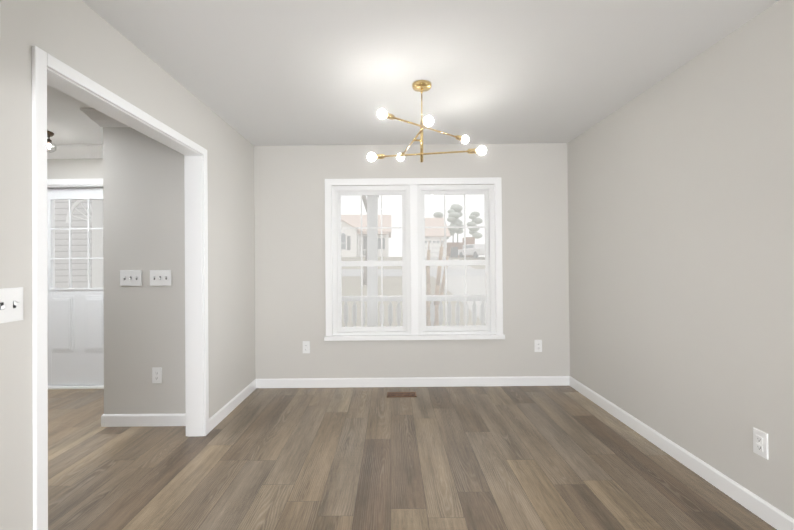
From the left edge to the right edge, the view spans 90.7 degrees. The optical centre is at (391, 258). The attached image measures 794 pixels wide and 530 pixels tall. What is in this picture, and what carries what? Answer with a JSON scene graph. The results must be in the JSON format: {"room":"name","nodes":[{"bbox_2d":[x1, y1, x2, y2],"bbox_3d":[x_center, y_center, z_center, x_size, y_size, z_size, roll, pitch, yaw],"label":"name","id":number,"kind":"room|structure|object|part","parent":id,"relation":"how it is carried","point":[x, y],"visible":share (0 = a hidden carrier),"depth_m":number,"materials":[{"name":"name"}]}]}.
{"room":"empty dining room","nodes":[
{"label":"empty dining room","id":0,"kind":"room"},
{"bbox_2d":[0,0,255,529],"bbox_3d":[-1.433,0.053,0.581,0.115,2.440,6.750,0,0,0],"label":"wall","id":1,"kind":"structure","parent":0,"point":[83,38],"depth_m":1.79,"materials":[{"name":"beige paint"}]},
{"bbox_2d":[0,287,22,323],"bbox_3d":[-1.364,0.165,1.377,0.022,0.122,0.165,0,0,0],"label":"light switch","id":2,"kind":"object","parent":1,"relation":"attached to","point":[11,304],"visible":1,"depth_m":1.41,"materials":[{"name":"white plastic"}]},
{"bbox_2d":[32,46,208,529],"bbox_3d":[-1.432,0.234,2.206,0.147,2.100,1.412,0,0,0],"label":"door frame","id":3,"kind":"structure","parent":1,"relation":"attached to","point":[52,71],"depth_m":1.87,"materials":[{"name":"white paint"}]},
{"bbox_2d":[209,379,255,431],"bbox_3d":[-1.360,1.247,3.426,0.013,0.092,1.043,0,0,0],"label":"baseboard","id":4,"kind":"structure","parent":1,"relation":"attached to","point":[221,414],"depth_m":3.31,"materials":[{"name":"white paint"}]},
{"bbox_2d":[103,127,185,413],"bbox_3d":[-1.867,0.077,3.506,0.751,2.440,0.900,0,0,0],"label":"wall","id":5,"kind":"structure","parent":0,"point":[143,220],"depth_m":3.06,"materials":[{"name":"beige paint"}]},
{"bbox_2d":[80,108,128,126],"bbox_3d":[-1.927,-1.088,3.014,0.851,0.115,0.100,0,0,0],"label":"ceiling","id":6,"kind":"structure","parent":5,"relation":"attached to","point":[100,119],"depth_m":3.01,"materials":[{"name":"white paint"}]},
{"bbox_2d":[120,270,141,285],"bbox_3d":[-2.026,0.149,3.044,0.165,0.122,0.022,0,0,0],"label":"light switch","id":7,"kind":"object","parent":5,"relation":"attached to","point":[130,277],"visible":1,"depth_m":3.05,"materials":[{"name":"white plastic"}]},
{"bbox_2d":[101,413,185,426],"bbox_3d":[-1.863,1.248,3.041,0.764,0.092,0.013,0,0,0],"label":"baseboard","id":8,"kind":"structure","parent":5,"relation":"attached to","point":[120,420],"depth_m":3.04,"materials":[{"name":"white paint"}]},
{"bbox_2d":[152,367,161,382],"bbox_3d":[-1.819,0.903,3.045,0.073,0.122,0.010,0,0,0],"label":"outlet","id":9,"kind":"object","parent":5,"relation":"attached to","point":[156,374],"visible":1,"depth_m":3.04,"materials":[{"name":"white plastic"}]},
{"bbox_2d":[150,270,170,285],"bbox_3d":[-1.796,0.147,3.044,0.165,0.122,0.022,0,0,0],"label":"light switch","id":10,"kind":"object","parent":5,"relation":"attached to","point":[160,277],"visible":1,"depth_m":3.05,"materials":[{"name":"white plastic"}]},
{"bbox_2d":[47,143,569,378],"bbox_3d":[-1.247,0.076,4.031,6.371,2.440,0.150,0,0,0],"label":"wall","id":11,"kind":"structure","parent":0,"point":[289,207],"depth_m":3.96,"materials":[{"name":"beige paint"}]},
{"bbox_2d":[47,144,102,158],"bbox_3d":[-3.273,-1.070,3.914,2.040,0.115,0.100,0,0,0],"label":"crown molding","id":12,"kind":"structure","parent":11,"relation":"attached to","point":[78,151],"depth_m":3.90,"materials":[{"name":"white paint"}]},
{"bbox_2d":[47,179,103,388],"bbox_3d":[-3.205,0.253,4.022,1.088,2.119,0.168,0,0,0],"label":"door frame","id":13,"kind":"structure","parent":11,"relation":"attached to","point":[74,183],"depth_m":3.96,"materials":[{"name":"white paint"}]},
{"bbox_2d":[47,188,103,385],"bbox_3d":[-3.205,0.281,4.009,0.934,2.020,0.102,0,0,0],"label":"front door","id":14,"kind":"structure","parent":11,"relation":"in","point":[76,336],"depth_m":4.01,"materials":[{"name":"white paint"}]},
{"bbox_3d":[-3.198,-0.158,4.038,0.576,0.911,0.005,0,0,0],"label":"glass","id":15,"kind":"part","parent":14,"relation":"part of","materials":[{"name":"clear glass"}]},
{"bbox_2d":[303,341,309,352],"bbox_3d":[-0.857,0.887,3.945,0.073,0.122,0.010,0,0,0],"label":"electrical outlet","id":16,"kind":"object","parent":11,"relation":"attached to","point":[306,346],"visible":1,"depth_m":3.94,"materials":[{"name":"white plastic"}]},
{"bbox_2d":[256,376,569,387],"bbox_3d":[0.216,1.237,3.942,3.165,0.092,0.013,0,0,0],"label":"baseboard","id":17,"kind":"structure","parent":11,"relation":"attached to","point":[415,382],"depth_m":3.94,"materials":[{"name":"white paint"}]},
{"bbox_2d":[324,177,504,340],"bbox_3d":[0.225,-0.003,4.009,1.803,1.621,0.194,0,0,0],"label":"window","id":18,"kind":"structure","parent":11,"relation":"in","point":[406,189],"depth_m":3.97,"materials":[{"name":"white plastic"}]},
{"bbox_2d":[341,195,401,260],"bbox_3d":[-0.204,-0.319,4.032,0.620,0.675,0.006,0,0,0],"label":"window grille","id":19,"kind":"object","parent":18,"relation":"attached to","point":[361,227],"depth_m":4.03,"materials":[{"name":"white plastic"}]},
{"bbox_2d":[342,266,401,326],"bbox_3d":[-0.198,0.382,3.997,0.620,0.613,0.006,0,0,0],"label":"window grille","id":20,"kind":"object","parent":18,"relation":"attached to","point":[361,296],"depth_m":4.00,"materials":[{"name":"white plastic"}]},
{"bbox_3d":[0.225,0.014,4.014,1.563,1.440,0.070,0,0,0],"label":"window sash","id":21,"kind":"part","parent":18,"relation":"part of","materials":[{"name":"white plastic"}]},
{"bbox_2d":[425,194,484,259],"bbox_3d":[0.652,-0.327,4.033,0.611,0.675,0.006,0,0,0],"label":"window grille","id":22,"kind":"object","parent":18,"relation":"attached to","point":[444,227],"depth_m":4.03,"materials":[{"name":"white plastic"}]},
{"bbox_2d":[426,266,485,325],"bbox_3d":[0.658,0.374,3.998,0.611,0.613,0.006,0,0,0],"label":"window grille","id":23,"kind":"object","parent":18,"relation":"attached to","point":[445,295],"depth_m":4.00,"materials":[{"name":"white plastic"}]},
{"bbox_2d":[534,340,541,351],"bbox_3d":[1.478,0.874,3.946,0.073,0.122,0.010,0,0,0],"label":"electrical outlet","id":24,"kind":"object","parent":11,"relation":"attached to","point":[538,345],"visible":1,"depth_m":3.94,"materials":[{"name":"white plastic"}]},
{"bbox_2d":[48,386,776,529],"bbox_3d":[-1.236,1.301,0.597,6.371,0.060,7.000,0,0,0],"label":"floor","id":25,"kind":"structure","parent":0,"point":[490,458],"depth_m":2.38,"materials":[{"name":"wood"}]},
{"bbox_2d":[387,392,416,396],"bbox_3d":[0.097,1.280,3.703,0.277,0.005,0.126,0,0,0],"label":"floor vent","id":26,"kind":"object","parent":25,"relation":"in","point":[401,394],"visible":1,"depth_m":3.70,"materials":[{"name":"brown metal"}]},
{"bbox_2d":[47,0,778,145],"bbox_3d":[-1.257,-1.219,0.615,6.371,0.100,7.000,0,0,0],"label":"ceiling","id":27,"kind":"structure","parent":0,"point":[291,72],"depth_m":2.31,"materials":[{"name":"white paint"}]},
{"bbox_2d":[47,130,56,152],"bbox_3d":[-3.102,-0.979,3.471,0.196,0.308,0.198,0,0,0],"label":"ceiling light","id":28,"kind":"object","parent":27,"relation":"hanging from","point":[50,134],"visible":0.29,"depth_m":3.50,"materials":[{"name":"brown metal"}]},
{"bbox_2d":[367,80,486,162],"bbox_3d":[0.222,-0.906,2.655,0.777,0.521,0.841,0,0,0],"label":"chandelier","id":29,"kind":"object","parent":27,"relation":"hanging from","point":[421,86],"visible":1,"depth_m":2.60,"materials":[{"name":"gold metal"}]},
{"bbox_2d":[567,0,793,518],"bbox_3d":[1.864,0.024,0.533,0.150,2.440,6.850,0,0,0],"label":"wall","id":30,"kind":"structure","parent":0,"point":[681,242],"depth_m":2.26,"materials":[{"name":"beige paint"}]},
{"bbox_2d":[569,376,793,529],"bbox_3d":[1.793,1.199,0.574,0.013,0.092,6.750,0,0,0],"label":"baseboard","id":31,"kind":"structure","parent":30,"relation":"attached to","point":[768,513],"depth_m":2.27,"materials":[{"name":"white paint"}]},
{"bbox_2d":[753,427,768,459],"bbox_3d":[1.791,0.895,1.906,0.010,0.122,0.073,0,0,0],"label":"outlet","id":32,"kind":"object","parent":30,"relation":"attached to","point":[760,442],"visible":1,"depth_m":1.90,"materials":[{"name":"white plastic"}]},
{"label":"outside","id":33,"kind":"structure","parent":0,"visible":0},
{"bbox_2d":[342,269,484,275],"bbox_3d":[0.061,0.748,22.318,179.955,1.744,12.320,0,0,0],"label":"street","id":34,"kind":"structure","parent":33,"point":[399,271],"depth_m":22.02,"materials":[{"name":"grey asphalt"}]},
{"bbox_2d":[425,257,485,323],"bbox_3d":[4.524,0.737,24.313,5.098,2.259,35.036,0,0,0],"label":"driveway","id":35,"kind":"structure","parent":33,"point":[478,286],"depth_m":15.66,"materials":[{"name":"concrete"}]},
{"bbox_2d":[450,247,457,257],"bbox_3d":[6.469,-0.670,40.409,0.723,1.127,0.900,0,0,0],"label":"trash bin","id":36,"kind":"object","parent":35,"relation":"on","point":[454,253],"depth_m":40.03,"materials":[{"name":"grey plastic"}]},
{"bbox_3d":[-1.157,1.556,5.181,8.009,0.532,2.029,0,0,0],"label":"floor","id":37,"kind":"structure","parent":33,"visible":0},
{"bbox_2d":[92,195,377,325],"bbox_3d":[-0.810,0.093,5.926,7.210,2.542,0.431,0,0,0],"label":"porch column","id":38,"kind":"structure","parent":37,"relation":"on","point":[97,218],"depth_m":5.85,"materials":[{"name":"white wood"}]},
{"bbox_2d":[66,200,91,222],"bbox_3d":[-4.311,-0.744,5.824,0.996,0.429,0.060,0,0,0],"label":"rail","id":39,"kind":"object","parent":38,"relation":"attached to","point":[78,202],"depth_m":5.80,"materials":[{"name":"white"}]},
{"bbox_2d":[342,296,485,326],"bbox_3d":[-0.811,0.905,5.926,6.848,0.744,0.285,0,0,0],"label":"porch railing","id":40,"kind":"object","parent":38,"relation":"attached to","point":[432,315],"depth_m":5.95,"materials":[{"name":"white wood"}]},
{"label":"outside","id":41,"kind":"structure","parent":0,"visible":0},
{"bbox_2d":[341,257,485,326],"bbox_3d":[-0.139,1.051,64.195,180.447,3.769,127.457,0,0,0],"label":"lawn","id":42,"kind":"structure","parent":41,"point":[395,291],"depth_m":14.02,"materials":[{"name":"plant"}]},
{"bbox_2d":[55,200,91,287],"bbox_3d":[-9.676,-0.222,9.684,8.454,4.181,5.103,0,0,0],"label":"siding","id":43,"kind":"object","parent":42,"relation":"on","point":[63,254],"depth_m":7.38,"materials":[{"name":"white"}]},
{"bbox_2d":[341,215,391,256],"bbox_3d":[-3.451,-2.717,45.990,6.939,5.234,10.923,0,0,0],"label":"house","id":44,"kind":"structure","parent":42,"relation":"on","point":[355,232],"depth_m":42.58,"materials":[{"name":"white"}]},
{"bbox_2d":[362,195,378,284],"bbox_3d":[-1.196,-3.111,17.329,6.426,8.547,5.579,0,0,0],"label":"bare tree","id":45,"kind":"object","parent":42,"relation":"on","point":[365,267],"depth_m":15.90,"materials":[{"name":"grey plant"}]},
{"bbox_2d":[425,218,450,256],"bbox_3d":[3.870,-2.514,46.489,4.794,4.816,10.289,0,0,0],"label":"house","id":46,"kind":"structure","parent":42,"relation":"on","point":[434,241],"depth_m":41.78,"materials":[{"name":"white"}]},
{"bbox_2d":[426,238,450,325],"bbox_3d":[0.748,0.629,7.876,0.872,2.186,0.564,0,0,0],"label":"crape myrtle","id":47,"kind":"object","parent":42,"relation":"on","point":[436,287],"depth_m":7.73,"materials":[{"name":"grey plant"}]},
{"bbox_2d":[433,203,482,241],"bbox_3d":[-2.478,-5.428,80.651,40.260,11.504,13.545,-1,0,6],"label":"pines","id":48,"kind":"object","parent":42,"relation":"on","point":[455,219],"depth_m":74.05,"materials":[{"name":"green plant"}]},
{"bbox_2d":[447,237,474,256],"bbox_3d":[7.804,-1.287,45.063,3.124,2.312,2.152,0,0,0],"label":"fence","id":49,"kind":"object","parent":42,"relation":"on","point":[467,241],"depth_m":45.00,"materials":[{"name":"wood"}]},
{"bbox_2d":[458,244,484,257],"bbox_3d":[8.573,-0.789,40.034,1.885,1.426,4.534,0,0,-20],"label":"car","id":50,"kind":"object","parent":42,"relation":"on","point":[471,246],"depth_m":39.18,"materials":[{"name":"white paint"}]}
]}

